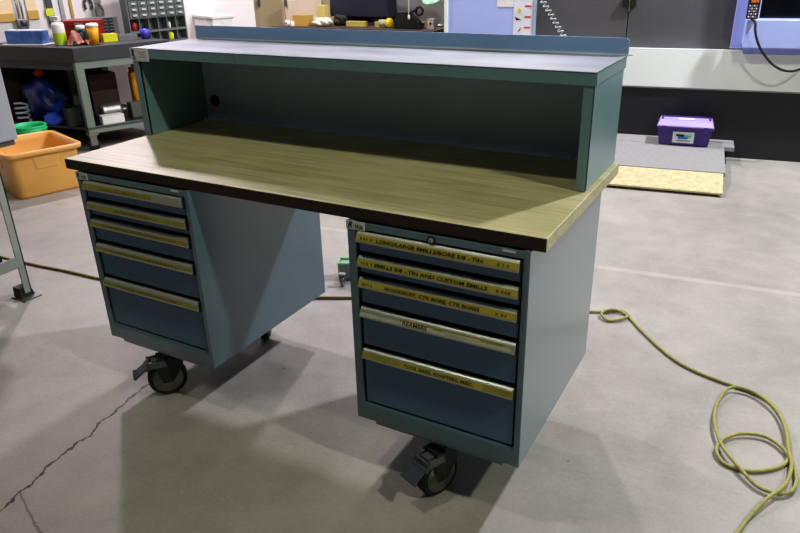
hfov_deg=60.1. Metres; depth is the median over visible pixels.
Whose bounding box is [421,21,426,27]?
block
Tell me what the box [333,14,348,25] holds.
tool bag
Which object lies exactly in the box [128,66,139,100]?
bottle
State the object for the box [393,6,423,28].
bench vise
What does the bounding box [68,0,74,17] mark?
wooden rule
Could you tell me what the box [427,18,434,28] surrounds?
gauge
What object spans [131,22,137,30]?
canister
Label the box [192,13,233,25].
base cabinet
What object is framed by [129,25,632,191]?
shelf
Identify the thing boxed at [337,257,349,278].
box
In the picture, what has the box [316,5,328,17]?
cardboard box
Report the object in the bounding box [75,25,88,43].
glass jar
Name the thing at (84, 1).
tool
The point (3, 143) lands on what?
tray
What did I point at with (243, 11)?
wall
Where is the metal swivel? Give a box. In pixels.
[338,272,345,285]
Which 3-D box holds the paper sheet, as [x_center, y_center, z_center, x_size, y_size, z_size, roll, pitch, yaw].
[0.908,-2.336,5.949,0.148,0.195,0.003,8,26,20]
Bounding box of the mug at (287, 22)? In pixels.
[285,20,290,25]
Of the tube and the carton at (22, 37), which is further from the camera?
the tube
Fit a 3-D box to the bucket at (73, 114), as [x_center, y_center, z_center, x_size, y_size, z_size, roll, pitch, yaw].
[-2.986,-1.403,6.428,0.224,0.170,0.164,-20,30,-35]
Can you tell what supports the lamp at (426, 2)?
on the work table
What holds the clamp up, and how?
hanging from the wall at (243, 11)
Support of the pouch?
on the bench
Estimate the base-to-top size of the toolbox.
0.190 m
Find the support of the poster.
attached to the wall at (697, 58)
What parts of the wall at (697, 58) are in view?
panel, sliding door, handle, handle, sliding door, door post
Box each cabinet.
[75,171,324,393]
[119,0,188,70]
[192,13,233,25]
[346,193,600,495]
[397,0,443,24]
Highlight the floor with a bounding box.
[0,126,799,532]
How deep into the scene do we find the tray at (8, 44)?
6.30 m
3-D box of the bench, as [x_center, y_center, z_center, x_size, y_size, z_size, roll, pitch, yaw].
[-3.046,-1.716,6.755,1.563,0.923,1.128,12,27,27]
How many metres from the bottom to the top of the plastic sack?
0.402 m
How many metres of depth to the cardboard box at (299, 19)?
7.72 m
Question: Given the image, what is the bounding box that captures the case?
[85,70,120,116]
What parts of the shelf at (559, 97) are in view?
panel, panel, panel, panel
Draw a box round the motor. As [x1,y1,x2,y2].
[98,102,126,114]
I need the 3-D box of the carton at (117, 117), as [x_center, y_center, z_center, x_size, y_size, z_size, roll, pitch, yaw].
[-2.705,-1.391,6.501,0.200,0.075,0.101,-20,30,-35]
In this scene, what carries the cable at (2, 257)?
on the floor
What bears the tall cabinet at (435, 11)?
on the floor
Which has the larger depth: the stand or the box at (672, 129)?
the box at (672, 129)
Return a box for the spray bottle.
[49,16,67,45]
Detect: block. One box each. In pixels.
[346,21,366,26]
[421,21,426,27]
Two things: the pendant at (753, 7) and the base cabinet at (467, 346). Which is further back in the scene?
the pendant at (753, 7)
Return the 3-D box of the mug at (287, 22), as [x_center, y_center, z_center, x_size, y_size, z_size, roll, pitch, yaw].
[-1.265,-2.745,7.804,0.060,0.060,0.060,12,27,27]
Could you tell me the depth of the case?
6.73 m
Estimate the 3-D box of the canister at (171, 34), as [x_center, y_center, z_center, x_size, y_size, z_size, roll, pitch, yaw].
[-2.426,-2.448,7.332,0.060,0.075,0.059,12,27,27]
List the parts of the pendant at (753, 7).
casing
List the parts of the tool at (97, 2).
handle, handle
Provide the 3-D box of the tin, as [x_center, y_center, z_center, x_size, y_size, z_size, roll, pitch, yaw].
[-2.559,-1.535,6.736,0.140,0.140,0.120,-20,30,-35]
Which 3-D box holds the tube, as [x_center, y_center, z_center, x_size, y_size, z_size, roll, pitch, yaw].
[-0.151,-2.562,7.281,0.145,0.100,0.100,12,27,27]
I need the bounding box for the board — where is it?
[608,133,733,195]
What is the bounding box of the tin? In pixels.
[127,100,141,117]
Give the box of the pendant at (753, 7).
[746,0,799,71]
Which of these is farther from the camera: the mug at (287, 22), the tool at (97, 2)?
the mug at (287, 22)
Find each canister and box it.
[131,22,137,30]
[169,31,173,38]
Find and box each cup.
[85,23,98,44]
[139,29,148,38]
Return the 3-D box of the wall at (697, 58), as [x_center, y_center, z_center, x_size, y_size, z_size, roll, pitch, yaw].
[2.749,-2.275,6.351,4.265,2.000,2.450,8,26,20]
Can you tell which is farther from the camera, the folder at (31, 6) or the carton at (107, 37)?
the folder at (31, 6)
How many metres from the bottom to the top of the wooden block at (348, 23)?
0.055 m
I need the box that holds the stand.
[0,69,41,302]
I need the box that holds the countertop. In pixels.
[64,119,618,252]
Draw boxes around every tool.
[83,0,92,9]
[94,0,104,15]
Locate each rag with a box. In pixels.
[33,69,43,75]
[68,30,89,45]
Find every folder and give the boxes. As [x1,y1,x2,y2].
[0,0,15,21]
[24,0,39,18]
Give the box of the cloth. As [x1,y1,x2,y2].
[312,17,333,26]
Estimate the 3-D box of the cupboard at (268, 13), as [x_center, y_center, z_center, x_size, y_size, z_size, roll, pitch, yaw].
[-1.391,-3.239,8.747,1.170,2.000,0.530,8,26,20]
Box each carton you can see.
[2,29,54,45]
[99,112,124,124]
[100,33,117,41]
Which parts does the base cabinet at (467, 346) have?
name plate, handle, handle, handle, handle, handle, drawer, drawer, drawer, drawer, drawer, handle, handle, handle, handle, handle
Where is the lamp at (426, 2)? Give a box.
[422,0,443,26]
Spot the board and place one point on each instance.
(645, 163)
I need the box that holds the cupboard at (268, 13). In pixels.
[253,0,333,26]
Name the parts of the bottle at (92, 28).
lid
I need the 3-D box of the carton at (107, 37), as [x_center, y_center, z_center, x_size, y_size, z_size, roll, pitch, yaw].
[-2.710,-2.134,6.450,0.130,0.071,0.080,-20,30,-35]
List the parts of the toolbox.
lid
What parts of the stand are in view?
leg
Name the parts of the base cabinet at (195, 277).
name plate, handle, handle, drawer, handle, drawer, handle, drawer, drawer, handle, drawer, handle, handle, handle, handle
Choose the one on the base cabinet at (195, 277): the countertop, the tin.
the countertop
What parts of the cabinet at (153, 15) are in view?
drawer, drawer, drawer, drawer, drawer, drawer, drawer, drawer, drawer, drawer, drawer, drawer, drawer, drawer, drawer, drawer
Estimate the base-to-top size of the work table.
0.900 m
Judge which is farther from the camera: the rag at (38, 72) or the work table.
the work table
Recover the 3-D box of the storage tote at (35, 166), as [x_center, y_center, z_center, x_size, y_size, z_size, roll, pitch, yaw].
[-2.839,-0.796,5.385,0.560,0.352,0.670,-22,32,-39]
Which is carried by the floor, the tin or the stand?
the stand
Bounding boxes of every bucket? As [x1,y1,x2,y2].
[14,121,47,134]
[62,104,84,127]
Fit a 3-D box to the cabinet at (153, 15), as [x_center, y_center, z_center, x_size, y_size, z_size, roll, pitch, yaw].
[-2.524,-2.285,7.290,0.146,1.500,0.650,19,31,38]
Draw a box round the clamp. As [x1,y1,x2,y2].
[14,0,29,29]
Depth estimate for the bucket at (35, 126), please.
5.92 m
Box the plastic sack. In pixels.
[21,76,66,118]
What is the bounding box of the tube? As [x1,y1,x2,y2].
[378,18,392,27]
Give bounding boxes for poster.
[513,0,533,34]
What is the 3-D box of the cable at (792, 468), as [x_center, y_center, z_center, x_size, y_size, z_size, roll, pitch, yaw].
[1.114,0.501,2.647,0.587,0.029,1.575,-3,24,-2]
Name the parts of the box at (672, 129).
lid, carry handle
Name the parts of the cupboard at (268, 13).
door, door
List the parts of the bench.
air hose coil, rail, leg, leg, leg, rail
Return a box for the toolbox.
[60,19,104,41]
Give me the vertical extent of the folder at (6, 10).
0.320 m
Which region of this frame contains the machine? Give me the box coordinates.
[330,0,397,22]
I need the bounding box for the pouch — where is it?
[44,112,63,125]
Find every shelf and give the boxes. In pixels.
[13,104,143,133]
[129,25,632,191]
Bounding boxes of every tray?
[0,140,14,147]
[2,43,54,45]
[117,33,137,40]
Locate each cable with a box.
[1,256,350,298]
[590,308,798,532]
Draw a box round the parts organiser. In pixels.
[70,16,119,33]
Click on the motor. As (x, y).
(115, 107)
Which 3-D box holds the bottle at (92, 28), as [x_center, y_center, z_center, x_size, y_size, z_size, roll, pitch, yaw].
[-2.757,-2.092,6.221,0.112,0.184,0.112,12,27,27]
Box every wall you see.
[0,0,255,104]
[444,0,799,161]
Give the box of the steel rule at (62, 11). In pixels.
[58,0,65,19]
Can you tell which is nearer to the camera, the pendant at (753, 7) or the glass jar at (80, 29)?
the pendant at (753, 7)
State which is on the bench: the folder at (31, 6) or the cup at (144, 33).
the cup at (144, 33)
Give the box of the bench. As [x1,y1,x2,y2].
[0,37,168,149]
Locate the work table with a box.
[272,23,443,31]
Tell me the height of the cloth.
0.095 m
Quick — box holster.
[45,0,54,25]
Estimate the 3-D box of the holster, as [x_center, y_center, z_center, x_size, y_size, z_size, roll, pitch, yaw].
[-3.462,-2.537,6.829,0.075,0.320,0.026,-20,30,-35]
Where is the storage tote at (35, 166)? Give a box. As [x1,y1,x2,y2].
[0,130,80,199]
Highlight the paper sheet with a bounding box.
[497,0,513,6]
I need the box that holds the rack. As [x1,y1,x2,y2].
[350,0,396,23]
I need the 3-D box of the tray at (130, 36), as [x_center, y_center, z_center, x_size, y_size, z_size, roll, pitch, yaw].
[-2.597,-2.176,6.563,0.180,0.050,0.120,-20,30,-35]
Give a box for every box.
[292,14,312,25]
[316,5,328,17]
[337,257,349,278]
[657,115,714,146]
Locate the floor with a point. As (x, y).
(272, 438)
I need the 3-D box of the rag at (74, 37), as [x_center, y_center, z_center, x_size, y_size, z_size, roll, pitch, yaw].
[-2.896,-2.063,6.231,0.180,0.125,0.140,-6,24,-9]
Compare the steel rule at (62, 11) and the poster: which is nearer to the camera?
the poster
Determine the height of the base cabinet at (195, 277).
0.894 m
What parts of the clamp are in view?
rod, rod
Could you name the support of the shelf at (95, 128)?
attached to the bench
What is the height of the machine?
0.600 m

